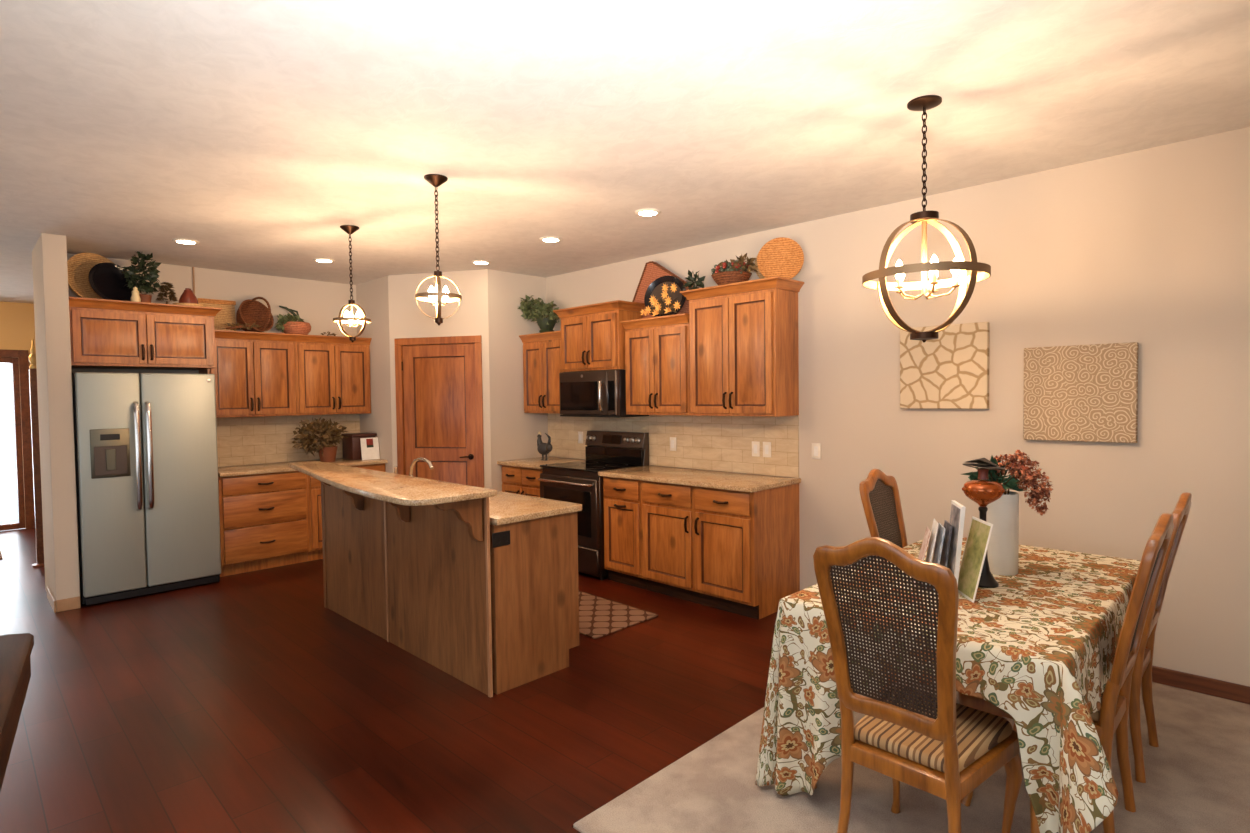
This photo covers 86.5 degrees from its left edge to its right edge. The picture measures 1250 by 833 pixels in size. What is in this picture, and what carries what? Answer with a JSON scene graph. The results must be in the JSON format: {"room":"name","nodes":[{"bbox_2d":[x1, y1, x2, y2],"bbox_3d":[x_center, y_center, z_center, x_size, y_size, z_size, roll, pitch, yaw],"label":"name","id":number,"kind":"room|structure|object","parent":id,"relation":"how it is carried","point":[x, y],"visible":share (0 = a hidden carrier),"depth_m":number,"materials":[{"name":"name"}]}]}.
{"room":"kitchen","nodes":[
{"label":"kitchen","id":0,"kind":"room"},
{"bbox_2d":[0,301,35,527],"bbox_3d":[-7.227,-0.014,8.366,0.100,2.766,7.000,1,2,45],"label":"wall","id":1,"kind":"structure","parent":0,"point":[17,321],"depth_m":8.10,"materials":[{"name":"paint"}]},
{"bbox_2d":[0,349,34,530],"bbox_3d":[-8.079,0.313,7.479,0.088,2.190,2.100,1,2,45],"label":"door","id":2,"kind":"structure","parent":1,"relation":"in","point":[13,490],"depth_m":8.12,"materials":[{"name":"brown wood"}]},
{"bbox_2d":[32,233,80,611],"bbox_3d":[-4.444,0.048,5.184,0.834,2.766,0.140,1,2,45],"label":"wall","id":3,"kind":"structure","parent":0,"point":[49,254],"depth_m":4.90,"materials":[{"name":"paint"}]},
{"bbox_2d":[47,587,80,612],"bbox_3d":[-4.320,1.388,5.110,0.548,0.088,0.150,1,2,45],"label":"baseboard","id":4,"kind":"structure","parent":3,"relation":"attached to","point":[61,605],"depth_m":4.93,"materials":[{"name":"beige wood"}]},
{"bbox_2d":[67,253,359,466],"bbox_3d":[-3.304,-0.018,6.848,0.109,2.766,3.830,1,2,45],"label":"wall","id":5,"kind":"structure","parent":0,"point":[317,303],"depth_m":6.54,"materials":[{"name":"paint"}]},
{"bbox_2d":[69,297,221,369],"bbox_3d":[-4.037,-0.663,5.572,0.646,0.512,1.021,1,2,45],"label":"upper cabinet","id":6,"kind":"object","parent":5,"relation":"attached to","point":[104,333],"visible":0.92,"depth_m":5.33,"materials":[{"name":"brown wood"}]},
{"bbox_2d":[67,253,114,298],"bbox_3d":[-4.339,-1.129,5.458,0.125,0.432,0.444,0,2,26],"label":"charger","id":7,"kind":"object","parent":6,"relation":"on","point":[79,265],"visible":0.52,"depth_m":5.39,"materials":[{"name":"beige wicker"}]},
{"bbox_2d":[88,262,135,300],"bbox_3d":[-4.153,-1.082,5.398,0.115,0.338,0.350,0,2,26],"label":"decorative plate","id":8,"kind":"object","parent":6,"relation":"on","point":[107,280],"visible":0.73,"depth_m":5.39,"materials":[{"name":"black ceramic"}]},
{"bbox_2d":[130,287,140,301],"bbox_3d":[-3.926,-0.978,5.330,0.068,0.128,0.066,1,2,45],"label":"figurine","id":9,"kind":"object","parent":6,"relation":"on","point":[135,296],"visible":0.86,"depth_m":5.31,"materials":[{"name":"beige ceramic"}]},
{"bbox_2d":[120,251,160,302],"bbox_3d":[-3.965,-1.146,5.443,0.218,0.458,0.282,1,2,45],"label":"trailing plant","id":10,"kind":"object","parent":6,"relation":"on","point":[146,287],"visible":0.94,"depth_m":5.44,"materials":[{"name":"green plant"}]},
{"bbox_2d":[156,282,177,303],"bbox_3d":[-3.875,-1.028,5.623,0.167,0.209,0.168,1,2,45],"label":"ornamental tree","id":11,"kind":"object","parent":6,"relation":"on","point":[167,287],"visible":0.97,"depth_m":5.59,"materials":[{"name":"green plant"}]},
{"bbox_2d":[173,303,204,306],"bbox_3d":[-3.725,-0.941,5.675,0.230,0.028,0.230,1,2,45],"label":"basket","id":12,"kind":"object","parent":6,"relation":"on","point":[188,304],"visible":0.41,"depth_m":5.59,"materials":[{"name":"beige wicker"}]},
{"bbox_2d":[179,288,198,303],"bbox_3d":[-3.726,-1.026,5.673,0.144,0.140,0.144,1,2,45],"label":"bell ornament","id":13,"kind":"object","parent":12,"relation":"on","point":[187,296],"visible":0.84,"depth_m":5.63,"materials":[{"name":"red ceramic"}]},
{"bbox_2d":[192,267,194,294],"bbox_3d":[-3.951,-1.159,6.093,0.015,0.419,0.015,0,2,22],"label":"trim","id":14,"kind":"structure","parent":5,"relation":"attached to","point":[192,267],"depth_m":6.08,"materials":[{"name":"beige wood"}]},
{"bbox_2d":[199,330,296,417],"bbox_3d":[-3.545,-0.392,6.272,0.366,0.786,0.743,1,2,45],"label":"upper cabinet","id":15,"kind":"object","parent":5,"relation":"attached to","point":[254,372],"visible":0.88,"depth_m":6.17,"materials":[{"name":"brown wood"}]},
{"bbox_2d":[198,298,236,330],"bbox_3d":[-3.784,-0.935,6.178,0.071,0.306,0.310,1,2,45],"label":"woven tray","id":16,"kind":"object","parent":15,"relation":"on","point":[226,315],"visible":0.69,"depth_m":6.20,"materials":[{"name":"beige wicker"}]},
{"bbox_2d":[224,322,260,329],"bbox_3d":[-3.482,-0.824,6.037,0.140,0.081,0.321,1,2,45],"label":"branch","id":17,"kind":"object","parent":15,"relation":"on","point":[247,326],"visible":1,"depth_m":6.02,"materials":[{"name":"brown plant"}]},
{"bbox_2d":[236,297,273,331],"bbox_3d":[-3.477,-0.954,6.258,0.340,0.336,0.309,-1,2,-14],"label":"wicker basket","id":18,"kind":"object","parent":15,"relation":"on","point":[250,311],"visible":0.91,"depth_m":6.32,"materials":[{"name":"brown wicker"}]},
{"bbox_2d":[295,334,371,414],"bbox_3d":[-3.022,-0.415,6.800,0.366,0.786,0.741,1,2,45],"label":"upper cabinet","id":19,"kind":"object","parent":5,"relation":"attached to","point":[333,372],"visible":0.95,"depth_m":6.67,"materials":[{"name":"brown wood"}]},
{"bbox_2d":[274,305,310,334],"bbox_3d":[-3.265,-0.938,6.517,0.287,0.283,0.346,1,2,45],"label":"potted plant","id":20,"kind":"object","parent":19,"relation":"on","point":[290,326],"visible":0.93,"depth_m":6.45,"materials":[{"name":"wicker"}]},
{"bbox_2d":[321,331,336,335],"bbox_3d":[-2.989,-0.838,6.694,0.120,0.052,0.152,1,2,45],"label":"garland","id":21,"kind":"object","parent":19,"relation":"on","point":[334,334],"visible":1,"depth_m":6.69,"materials":[{"name":"green plant"}]},
{"bbox_2d":[356,276,392,472],"bbox_3d":[-2.583,-0.031,6.976,0.752,2.766,0.092,1,2,45],"label":"wall","id":22,"kind":"structure","parent":0,"point":[372,296],"depth_m":6.84,"materials":[{"name":"paint"}]},
{"bbox_2d":[0,528,777,832],"bbox_3d":[-2.540,1.500,3.781,13.050,0.100,7.000,1,2,45],"label":"floor","id":23,"kind":"structure","parent":0,"point":[242,702],"depth_m":3.23,"materials":[{"name":"brown wood"}]},
{"bbox_2d":[0,633,33,790],"bbox_3d":[-1.995,1.136,1.525,0.900,0.752,1.300,-2,2,-38],"label":"side table","id":24,"kind":"object","parent":23,"relation":"on","point":[15,649],"visible":1,"depth_m":1.93,"materials":[{"name":"brown wood"}]},
{"bbox_2d":[28,338,43,567],"bbox_3d":[-5.521,0.338,6.245,0.140,2.150,0.140,1,2,45],"label":"stand","id":25,"kind":"object","parent":23,"relation":"on","point":[32,358],"visible":0.75,"depth_m":6.21,"materials":[{"name":"brown wood"}]},
{"bbox_2d":[72,372,220,605],"bbox_3d":[-3.969,0.527,5.495,0.825,1.753,0.916,1,2,45],"label":"refrigerator","id":26,"kind":"object","parent":23,"relation":"on","point":[145,444],"visible":0.99,"depth_m":5.21,"materials":[{"name":"silver metal"}]},
{"bbox_2d":[218,471,308,576],"bbox_3d":[-3.435,0.947,6.200,0.658,0.880,0.734,1,2,45],"label":"base cabinet","id":27,"kind":"object","parent":23,"relation":"on","point":[264,518],"visible":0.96,"depth_m":5.98,"materials":[{"name":"brown wood"}]},
{"bbox_2d":[307,463,385,560],"bbox_3d":[-2.906,0.924,6.733,0.658,0.880,0.764,1,2,45],"label":"base cabinet","id":28,"kind":"object","parent":23,"relation":"on","point":[315,552],"visible":0.19,"depth_m":6.31,"materials":[{"name":"brown wood"}]},
{"bbox_2d":[218,458,387,476],"bbox_3d":[-3.171,0.477,6.457,0.640,0.036,1.501,1,2,45],"label":"countertop","id":29,"kind":"structure","parent":28,"relation":"on","point":[227,471],"depth_m":6.18,"materials":[{"name":"beige stone"}]},
{"bbox_2d":[292,416,347,461],"bbox_3d":[-3.018,0.221,6.598,0.374,0.463,0.526,1,2,45],"label":"potted plant","id":30,"kind":"object","parent":29,"relation":"on","point":[330,434],"visible":0.99,"depth_m":6.55,"materials":[{"name":"green plant"}]},
{"bbox_2d":[341,432,376,459],"bbox_3d":[-2.761,0.307,6.909,0.273,0.265,0.260,1,2,45],"label":"bread box","id":31,"kind":"object","parent":29,"relation":"on","point":[352,444],"visible":0.76,"depth_m":6.79,"materials":[{"name":"red wood"}]},
{"bbox_2d":[360,437,379,459],"bbox_3d":[-2.609,0.329,6.803,0.037,0.222,0.186,1,2,45],"label":"photo card","id":32,"kind":"object","parent":29,"relation":"on","point":[369,446],"visible":1,"depth_m":6.80,"materials":[{"name":"white paper"}]},
{"bbox_2d":[366,439,372,444],"bbox_3d":[-2.612,0.272,6.804,0.013,0.089,0.070,1,2,45],"label":"picture","id":33,"kind":"object","parent":32,"relation":"attached to","point":[368,441],"depth_m":6.80},
{"bbox_2d":[320,481,578,697],"bbox_3d":[-1.343,0.900,4.267,2.172,1.039,0.876,1,2,45],"label":"kitchen island","id":34,"kind":"object","parent":23,"relation":"on","point":[493,608],"visible":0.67,"depth_m":3.71,"materials":[{"name":"brown wood"}]},
{"bbox_2d":[288,461,496,505],"bbox_3d":[-1.653,0.375,4.029,2.433,0.032,0.480,1,2,45],"label":"countertop","id":35,"kind":"structure","parent":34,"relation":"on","point":[399,489],"depth_m":3.54,"materials":[{"name":"beige stone"}]},
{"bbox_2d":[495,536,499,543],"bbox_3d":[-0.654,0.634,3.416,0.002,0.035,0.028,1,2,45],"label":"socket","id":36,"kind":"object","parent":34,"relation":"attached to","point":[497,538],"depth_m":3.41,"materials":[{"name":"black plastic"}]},
{"bbox_2d":[492,530,509,547],"bbox_3d":[-0.639,0.633,3.436,0.006,0.075,0.110,1,2,45],"label":"wall socket","id":37,"kind":"object","parent":34,"relation":"attached to","point":[500,538],"depth_m":3.43,"materials":[{"name":"black plastic"}]},
{"bbox_2d":[489,491,581,525],"bbox_3d":[-1.232,0.516,4.379,2.222,0.036,0.593,1,2,45],"label":"island countertop","id":38,"kind":"structure","parent":34,"relation":"on","point":[504,508],"depth_m":3.73,"materials":[{"name":"beige stone"}]},
{"bbox_2d":[394,457,433,475],"bbox_3d":[-1.520,0.387,4.806,0.514,0.202,0.066,1,2,40],"label":"kitchen faucet","id":39,"kind":"object","parent":38,"relation":"on","point":[426,460],"visible":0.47,"depth_m":4.79,"materials":[{"name":"silver metal"}]},
{"bbox_2d":[502,465,542,496],"bbox_3d":[-0.775,0.904,6.479,0.675,0.880,0.648,1,2,45],"label":"base cabinet","id":40,"kind":"object","parent":23,"relation":"on","point":[516,480],"visible":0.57,"depth_m":6.28,"materials":[{"name":"brown wood"}]},
{"bbox_2d":[497,456,584,468],"bbox_3d":[-0.783,0.446,6.463,0.676,0.036,0.634,1,2,45],"label":"countertop","id":41,"kind":"structure","parent":40,"relation":"on","point":[534,463],"depth_m":6.38,"materials":[{"name":"beige stone"}]},
{"bbox_2d":[537,431,552,460],"bbox_3d":[-0.783,0.283,6.453,0.224,0.290,0.105,1,2,45],"label":"figurine","id":42,"kind":"object","parent":41,"relation":"on","point":[543,448],"visible":1,"depth_m":6.42,"materials":[{"name":"grey metal"}]},
{"bbox_2d":[538,430,648,579],"bbox_3d":[-0.297,0.752,5.932,0.760,1.205,0.704,1,2,45],"label":"range","id":43,"kind":"object","parent":23,"relation":"on","point":[579,482],"visible":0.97,"depth_m":5.74,"materials":[{"name":"black metal"}]},
{"bbox_2d":[540,460,642,472],"bbox_3d":[-0.301,0.441,5.922,0.760,0.016,0.565,1,2,45],"label":"cooktop","id":44,"kind":"object","parent":43,"relation":"in","point":[585,466],"depth_m":5.88,"materials":[{"name":"black glass"}]},
{"bbox_2d":[578,591,657,638],"bbox_3d":[-0.440,1.383,4.864,1.305,0.012,0.600,1,2,45],"label":"kitchen rug","id":45,"kind":"object","parent":23,"relation":"on","point":[599,617],"visible":0.48,"depth_m":4.60,"materials":[{"name":"beige fabric"}]},
{"bbox_2d":[603,476,646,589],"bbox_3d":[0.166,0.920,5.546,0.436,0.880,0.648,1,2,45],"label":"base cabinet","id":46,"kind":"object","parent":23,"relation":"on","point":[623,548],"visible":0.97,"depth_m":5.33,"materials":[{"name":"brown wood"}]},
{"bbox_2d":[642,481,799,619],"bbox_3d":[0.689,0.930,5.027,1.035,0.880,0.648,1,2,45],"label":"base cabinet","id":47,"kind":"object","parent":23,"relation":"on","point":[737,552],"visible":1,"depth_m":4.73,"materials":[{"name":"brown wood"}]},
{"bbox_2d":[598,465,800,492],"bbox_3d":[0.533,0.469,5.158,1.494,0.036,0.634,1,2,45],"label":"countertop","id":48,"kind":"structure","parent":47,"relation":"on","point":[743,482],"depth_m":4.97,"materials":[{"name":"beige stone"}]},
{"bbox_2d":[388,269,491,488],"bbox_3d":[-1.814,-0.029,6.592,1.079,2.766,0.090,0,2,14],"label":"wall","id":49,"kind":"structure","parent":0,"point":[406,320],"depth_m":6.49,"materials":[{"name":"paint"}]},
{"bbox_2d":[394,335,483,487],"bbox_3d":[-1.820,0.287,6.580,0.940,2.135,0.127,0,2,14],"label":"door","id":50,"kind":"structure","parent":49,"relation":"in","point":[438,380],"depth_m":6.55,"materials":[{"name":"brown wood"}]},
{"bbox_2d":[487,269,547,490],"bbox_3d":[-1.083,-0.042,6.700,0.090,2.766,0.710,1,2,45],"label":"wall","id":51,"kind":"structure","parent":0,"point":[514,432],"depth_m":6.57,"materials":[{"name":"paint"}]},
{"bbox_2d":[0,0,1249,303],"bbox_3d":[-2.577,-1.364,3.693,13.250,0.100,7.200,1,2,45],"label":"ceiling","id":52,"kind":"structure","parent":0,"point":[249,131],"depth_m":2.91,"materials":[{"name":"white paint"}]},
{"bbox_2d":[172,238,199,244],"bbox_3d":[-3.371,-1.342,5.102,0.180,0.010,0.180,1,2,45],"label":"recessed light","id":53,"kind":"object","parent":52,"relation":"in","point":[177,240],"visible":1,"depth_m":5.08,"materials":[{"name":"white glass"}]},
{"bbox_2d":[313,258,334,262],"bbox_3d":[-2.654,-1.375,5.860,0.180,0.010,0.180,1,2,45],"label":"recessed light","id":54,"kind":"object","parent":52,"relation":"in","point":[322,260],"visible":1,"depth_m":5.84,"materials":[{"name":"white glass"}]},
{"bbox_2d":[333,225,370,342],"bbox_3d":[-1.963,-0.943,4.765,0.254,0.822,0.254,1,2,45],"label":"pendant light","id":55,"kind":"object","parent":52,"relation":"hanging from","point":[349,229],"visible":1,"depth_m":4.75,"materials":[{"name":"brown metal"}]},
{"bbox_2d":[415,174,461,325],"bbox_3d":[-1.051,-0.923,3.725,0.254,0.822,0.254,1,2,45],"label":"pendant light","id":56,"kind":"object","parent":52,"relation":"hanging from","point":[435,180],"visible":1,"depth_m":3.71,"materials":[{"name":"brown metal"}]},
{"bbox_2d":[471,260,490,264],"bbox_3d":[-1.307,-1.397,6.035,0.180,0.010,0.180,1,2,45],"label":"recessed light","id":57,"kind":"object","parent":52,"relation":"in","point":[479,262],"visible":1,"depth_m":6.01,"materials":[{"name":"white glass"}]},
{"bbox_2d":[539,236,561,241],"bbox_3d":[-0.578,-1.381,5.191,0.180,0.010,0.180,1,2,45],"label":"recessed light","id":58,"kind":"object","parent":52,"relation":"in","point":[547,238],"visible":1,"depth_m":5.17,"materials":[{"name":"white glass"}]},
{"bbox_2d":[634,208,660,216],"bbox_3d":[0.153,-1.368,4.465,0.180,0.010,0.180,1,2,45],"label":"recessed light","id":59,"kind":"object","parent":52,"relation":"in","point":[647,212],"visible":1,"depth_m":4.44,"materials":[{"name":"white glass"}]},
{"bbox_2d":[862,95,990,342],"bbox_3d":[1.279,-0.827,2.841,0.500,1.019,0.500,1,2,45],"label":"orb chandelier","id":60,"kind":"object","parent":52,"relation":"hanging from","point":[923,103],"visible":1,"depth_m":2.81,"materials":[{"name":"brown metal"}]},
{"bbox_2d":[546,127,1249,686],"bbox_3d":[1.340,-0.017,4.862,9.300,2.766,0.109,1,2,45],"label":"wall","id":61,"kind":"structure","parent":0,"point":[1150,247],"depth_m":3.73,"materials":[{"name":"paint"}]},
{"bbox_2d":[519,330,561,413],"bbox_3d":[-0.693,-0.422,6.538,0.675,0.776,0.366,1,2,45],"label":"upper cabinet","id":62,"kind":"object","parent":61,"relation":"attached to","point":[541,351],"visible":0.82,"depth_m":6.44,"materials":[{"name":"brown wood"}]},
{"bbox_2d":[518,295,558,332],"bbox_3d":[-0.802,-1.008,6.560,0.564,0.395,0.355,1,2,45],"label":"potted plant","id":63,"kind":"object","parent":62,"relation":"on","point":[539,309],"visible":0.97,"depth_m":6.53,"materials":[{"name":"green plant"}]},
{"bbox_2d":[578,432,582,442],"bbox_3d":[-0.438,0.207,6.553,0.070,0.116,0.008,1,2,45],"label":"wall outlet","id":64,"kind":"object","parent":61,"relation":"attached to","point":[580,434],"visible":1,"depth_m":6.55,"materials":[{"name":"white plastic"}]},
{"bbox_2d":[553,300,644,371],"bbox_3d":[-0.209,-0.697,5.997,0.859,0.570,0.436,1,2,45],"label":"upper cabinet","id":65,"kind":"object","parent":61,"relation":"attached to","point":[592,335],"visible":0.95,"depth_m":5.80,"materials":[{"name":"brown wood"}]},
{"bbox_2d":[559,369,648,417],"bbox_3d":[-0.218,-0.204,5.995,0.760,0.407,0.460,1,2,45],"label":"microwave","id":66,"kind":"object","parent":65,"relation":"attached to","point":[601,393],"visible":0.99,"depth_m":5.81,"materials":[{"name":"black metal"}]},
{"bbox_2d":[621,313,689,414],"bbox_3d":[0.340,-0.412,5.514,0.702,0.790,0.366,1,2,45],"label":"upper cabinet","id":67,"kind":"object","parent":61,"relation":"attached to","point":[657,349],"visible":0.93,"depth_m":5.38,"materials":[{"name":"brown wood"}]},
{"bbox_2d":[640,283,680,316],"bbox_3d":[0.315,-0.943,5.366,0.433,0.264,0.191,1,2,45],"label":"artificial flowers","id":68,"kind":"object","parent":67,"relation":"on","point":[655,302],"visible":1,"depth_m":5.33,"materials":[{"name":"yellow plant"}]},
{"bbox_2d":[632,261,692,318],"bbox_3d":[0.303,-1.078,5.696,0.713,0.530,0.071,1,2,45],"label":"basket","id":69,"kind":"object","parent":67,"relation":"on","point":[652,270],"visible":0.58,"depth_m":5.74,"materials":[{"name":"wicker"}]},
{"bbox_2d":[644,276,685,316],"bbox_3d":[0.336,-0.989,5.512,0.370,0.363,0.104,0,2,25],"label":"decorative plate","id":70,"kind":"object","parent":67,"relation":"on","point":[654,289],"visible":0.73,"depth_m":5.53,"materials":[{"name":"black ceramic"}]},
{"bbox_2d":[682,270,704,289],"bbox_3d":[0.549,-0.997,5.286,0.202,0.370,0.238,0,2,16],"label":"leafy sprig","id":71,"kind":"object","parent":67,"relation":"on","point":[690,278],"visible":0.77,"depth_m":5.28,"materials":[{"name":"green plant"}]},
{"bbox_2d":[670,437,675,450],"bbox_3d":[0.412,0.237,5.711,0.070,0.116,0.008,1,2,45],"label":"wall outlet","id":72,"kind":"object","parent":61,"relation":"attached to","point":[672,439],"visible":1,"depth_m":5.71,"materials":[{"name":"white plastic"}]},
{"bbox_2d":[680,276,803,416],"bbox_3d":[0.864,-0.489,4.991,0.871,0.964,0.366,1,2,45],"label":"upper cabinet","id":73,"kind":"object","parent":61,"relation":"attached to","point":[743,336],"visible":1,"depth_m":4.81,"materials":[{"name":"brown wood"}]},
{"bbox_2d":[711,253,757,284],"bbox_3d":[0.816,-1.082,4.919,0.399,0.226,0.300,1,2,45],"label":"fruit basket","id":74,"kind":"object","parent":73,"relation":"on","point":[736,271],"visible":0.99,"depth_m":4.84,"materials":[{"name":"brown wicker"}]},
{"bbox_2d":[755,253,764,278],"bbox_3d":[1.121,-1.141,4.903,0.340,0.338,0.068,0,2,35],"label":"charger","id":75,"kind":"object","parent":73,"relation":"on","point":[759,274],"visible":0.16,"depth_m":4.97,"materials":[{"name":"beige wicker"}]},
{"bbox_2d":[757,237,803,278],"bbox_3d":[1.125,-1.133,4.811,0.330,0.328,0.076,0,2,17],"label":"plate","id":76,"kind":"object","parent":73,"relation":"on","point":[781,256],"visible":0.84,"depth_m":4.82,"materials":[{"name":"wicker"}]},
{"bbox_2d":[752,441,759,456],"bbox_3d":[1.007,0.250,5.121,0.070,0.116,0.008,1,2,45],"label":"wall outlet","id":77,"kind":"object","parent":61,"relation":"attached to","point":[755,445],"visible":1,"depth_m":5.12,"materials":[{"name":"white plastic"}]},
{"bbox_2d":[763,442,770,456],"bbox_3d":[1.078,0.252,5.051,0.070,0.116,0.008,1,2,45],"label":"light switch","id":78,"kind":"object","parent":61,"relation":"attached to","point":[766,445],"visible":1,"depth_m":5.05,"materials":[{"name":"white plastic"}]},
{"bbox_2d":[812,443,820,458],"bbox_3d":[1.372,0.248,4.772,0.070,0.116,0.008,1,2,45],"label":"light switch","id":79,"kind":"object","parent":61,"relation":"attached to","point":[816,447],"visible":1,"depth_m":4.76,"materials":[{"name":"white plastic"}]},
{"bbox_2d":[900,322,988,408],"bbox_3d":[1.973,-0.306,4.127,0.518,0.516,0.040,1,2,45],"label":"canvas art","id":80,"kind":"object","parent":61,"relation":"attached to","point":[951,370],"visible":0.82,"depth_m":4.09},
{"bbox_2d":[802,589,1249,703],"bbox_3d":[2.922,1.340,3.276,4.565,0.084,0.016,1,2,45],"label":"baseboard","id":81,"kind":"structure","parent":61,"relation":"attached to","point":[1178,679],"depth_m":3.31,"materials":[{"name":"brown wood"}]},
{"bbox_2d":[1023,342,1137,442],"bbox_3d":[2.477,-0.126,3.634,0.518,0.524,0.040,1,2,45],"label":"canvas art","id":82,"kind":"object","parent":61,"relation":"attached to","point":[1082,393],"visible":1,"depth_m":3.60},
{"bbox_2d":[573,681,1249,832],"bbox_3d":[2.184,1.487,2.022,3.863,0.112,2.842,1,2,45],"label":"floor","id":83,"kind":"structure","parent":0,"point":[1198,774],"depth_m":2.52,"materials":[{"name":"beige carpet"}]},
{"bbox_2d":[859,469,907,692],"bbox_3d":[1.545,0.843,3.364,0.598,1.123,0.436,1,2,45],"label":"dining chair","id":84,"kind":"object","parent":83,"relation":"on","point":[866,487],"visible":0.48,"depth_m":3.52,"materials":[{"name":"wood"}]},
{"bbox_2d":[813,537,1021,832],"bbox_3d":[0.916,0.890,2.079,0.598,1.123,0.436,-2,2,-44],"label":"dining chair","id":85,"kind":"object","parent":83,"relation":"on","point":[929,742],"visible":0.99,"depth_m":1.94,"materials":[{"name":"wood"}]},
{"bbox_2d":[854,687,1011,772],"bbox_3d":[0.970,0.997,2.132,0.413,0.040,0.398,-2,2,-44],"label":"seat cushion","id":86,"kind":"object","parent":85,"relation":"on","point":[983,738],"depth_m":2.03,"materials":[{"name":"fabric"}]},
{"bbox_2d":[815,783,1039,832],"bbox_3d":[1.494,1.050,2.803,0.907,0.730,1.572,1,2,45],"label":"dining table","id":87,"kind":"object","parent":83,"relation":"on","point":[1034,824],"visible":0.08,"depth_m":2.02,"materials":[{"name":"brown wood"}]},
{"bbox_2d":[755,537,1140,832],"bbox_3d":[1.501,1.042,2.759,1.141,0.725,1.807,1,2,45],"label":"tablecloth","id":88,"kind":"object","parent":87,"relation":"on","point":[1039,646],"visible":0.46,"depth_m":2.30,"materials":[{"name":"multicoloured fabric"}]},
{"bbox_2d":[914,527,930,586],"bbox_3d":[1.202,0.569,2.695,0.059,0.228,0.120,0,2,18],"label":"greeting card","id":89,"kind":"object","parent":88,"relation":"on","point":[927,535],"visible":0.56,"depth_m":2.68,"materials":[{"name":"paper"}]},
{"bbox_2d":[921,519,938,584],"bbox_3d":[1.222,0.551,2.665,0.051,0.266,0.120,0,2,18],"label":"magazine","id":90,"kind":"object","parent":88,"relation":"on","point":[935,525],"visible":0.73,"depth_m":2.65,"materials":[{"name":"white paper"}]},
{"bbox_2d":[929,523,945,589],"bbox_3d":[1.238,0.558,2.640,0.045,0.252,0.130,0,2,17],"label":"envelope","id":91,"kind":"object","parent":88,"relation":"on","point":[941,530],"visible":0.58,"depth_m":2.62,"materials":[{"name":"white paper"}]},
{"bbox_2d":[940,520,952,566],"bbox_3d":[1.255,0.551,2.614,0.038,0.268,0.130,0,2,16],"label":"booklet","id":92,"kind":"object","parent":88,"relation":"on","point":[947,538],"visible":0.52,"depth_m":2.59,"materials":[{"name":"grey paper"}]},
{"bbox_2d":[947,500,965,586],"bbox_3d":[1.278,0.511,2.582,0.044,0.350,0.160,0,2,14],"label":"greeting card","id":93,"kind":"object","parent":88,"relation":"on","point":[957,512],"visible":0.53,"depth_m":2.53,"materials":[{"name":"white paper"}]},
{"bbox_2d":[947,504,959,573],"bbox_3d":[1.271,0.510,2.584,0.029,0.325,0.136,0,2,14],"label":"picture","id":94,"kind":"object","parent":93,"relation":"attached to","point":[953,563],"depth_m":2.55},
{"bbox_2d":[958,516,992,602],"bbox_3d":[1.327,0.540,2.533,0.070,0.293,0.170,-1,2,5],"label":"greeting card","id":95,"kind":"object","parent":88,"relation":"on","point":[979,533],"visible":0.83,"depth_m":2.52,"materials":[{"name":"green paper"}]},
{"bbox_2d":[962,458,1004,587],"bbox_3d":[1.449,0.426,2.691,0.156,0.510,0.153,1,2,45],"label":"candle holder","id":96,"kind":"object","parent":88,"relation":"on","point":[983,492],"visible":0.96,"depth_m":2.66,"materials":[{"name":"orange glass"}]},
{"bbox_2d":[977,468,988,479],"bbox_3d":[1.447,0.231,2.685,0.044,0.044,0.043,1,2,45],"label":"candle","id":97,"kind":"object","parent":96,"relation":"on","point":[982,473],"depth_m":2.67,"materials":[{"name":"red wax"}]},
{"bbox_2d":[962,480,1004,506],"bbox_3d":[1.448,0.310,2.687,0.154,0.104,0.153,1,2,45],"label":"bowl","id":98,"kind":"object","parent":96,"relation":"on","point":[983,492],"depth_m":2.64,"materials":[{"name":"orange glass"}]},
{"bbox_2d":[986,491,1018,575],"bbox_3d":[1.626,0.500,2.874,0.132,0.345,0.132,1,2,45],"label":"flower vase","id":99,"kind":"object","parent":88,"relation":"on","point":[1003,513],"visible":0.73,"depth_m":2.82,"materials":[{"name":"white ceramic"}]},
{"bbox_2d":[961,450,1052,515],"bbox_3d":[1.626,0.332,2.846,0.359,0.383,0.254,1,2,45],"label":"dried flowers","id":100,"kind":"object","parent":99,"relation":"in","point":[1017,470],"visible":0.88,"depth_m":2.79,"materials":[{"name":"red plant"}]},
{"bbox_2d":[958,513,1173,832],"bbox_3d":[1.570,0.873,2.382,0.598,1.123,0.436,1,2,45],"label":"dining chair","id":101,"kind":"object","parent":83,"relation":"on","point":[1112,717],"visible":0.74,"depth_m":2.16,"materials":[{"name":"wood"}]},
{"bbox_2d":[1090,692,1102,720],"bbox_3d":[1.520,0.980,2.436,0.413,0.040,0.398,1,2,45],"label":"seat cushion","id":102,"kind":"object","parent":101,"relation":"on","point":[1097,716],"depth_m":2.18,"materials":[{"name":"fabric"}]},
{"bbox_2d":[1013,492,1191,782],"bbox_3d":[2.000,0.854,2.815,0.598,1.123,0.436,1,2,45],"label":"dining chair","id":103,"kind":"object","parent":83,"relation":"on","point":[1142,671],"visible":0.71,"depth_m":2.59,"materials":[{"name":"wood"}]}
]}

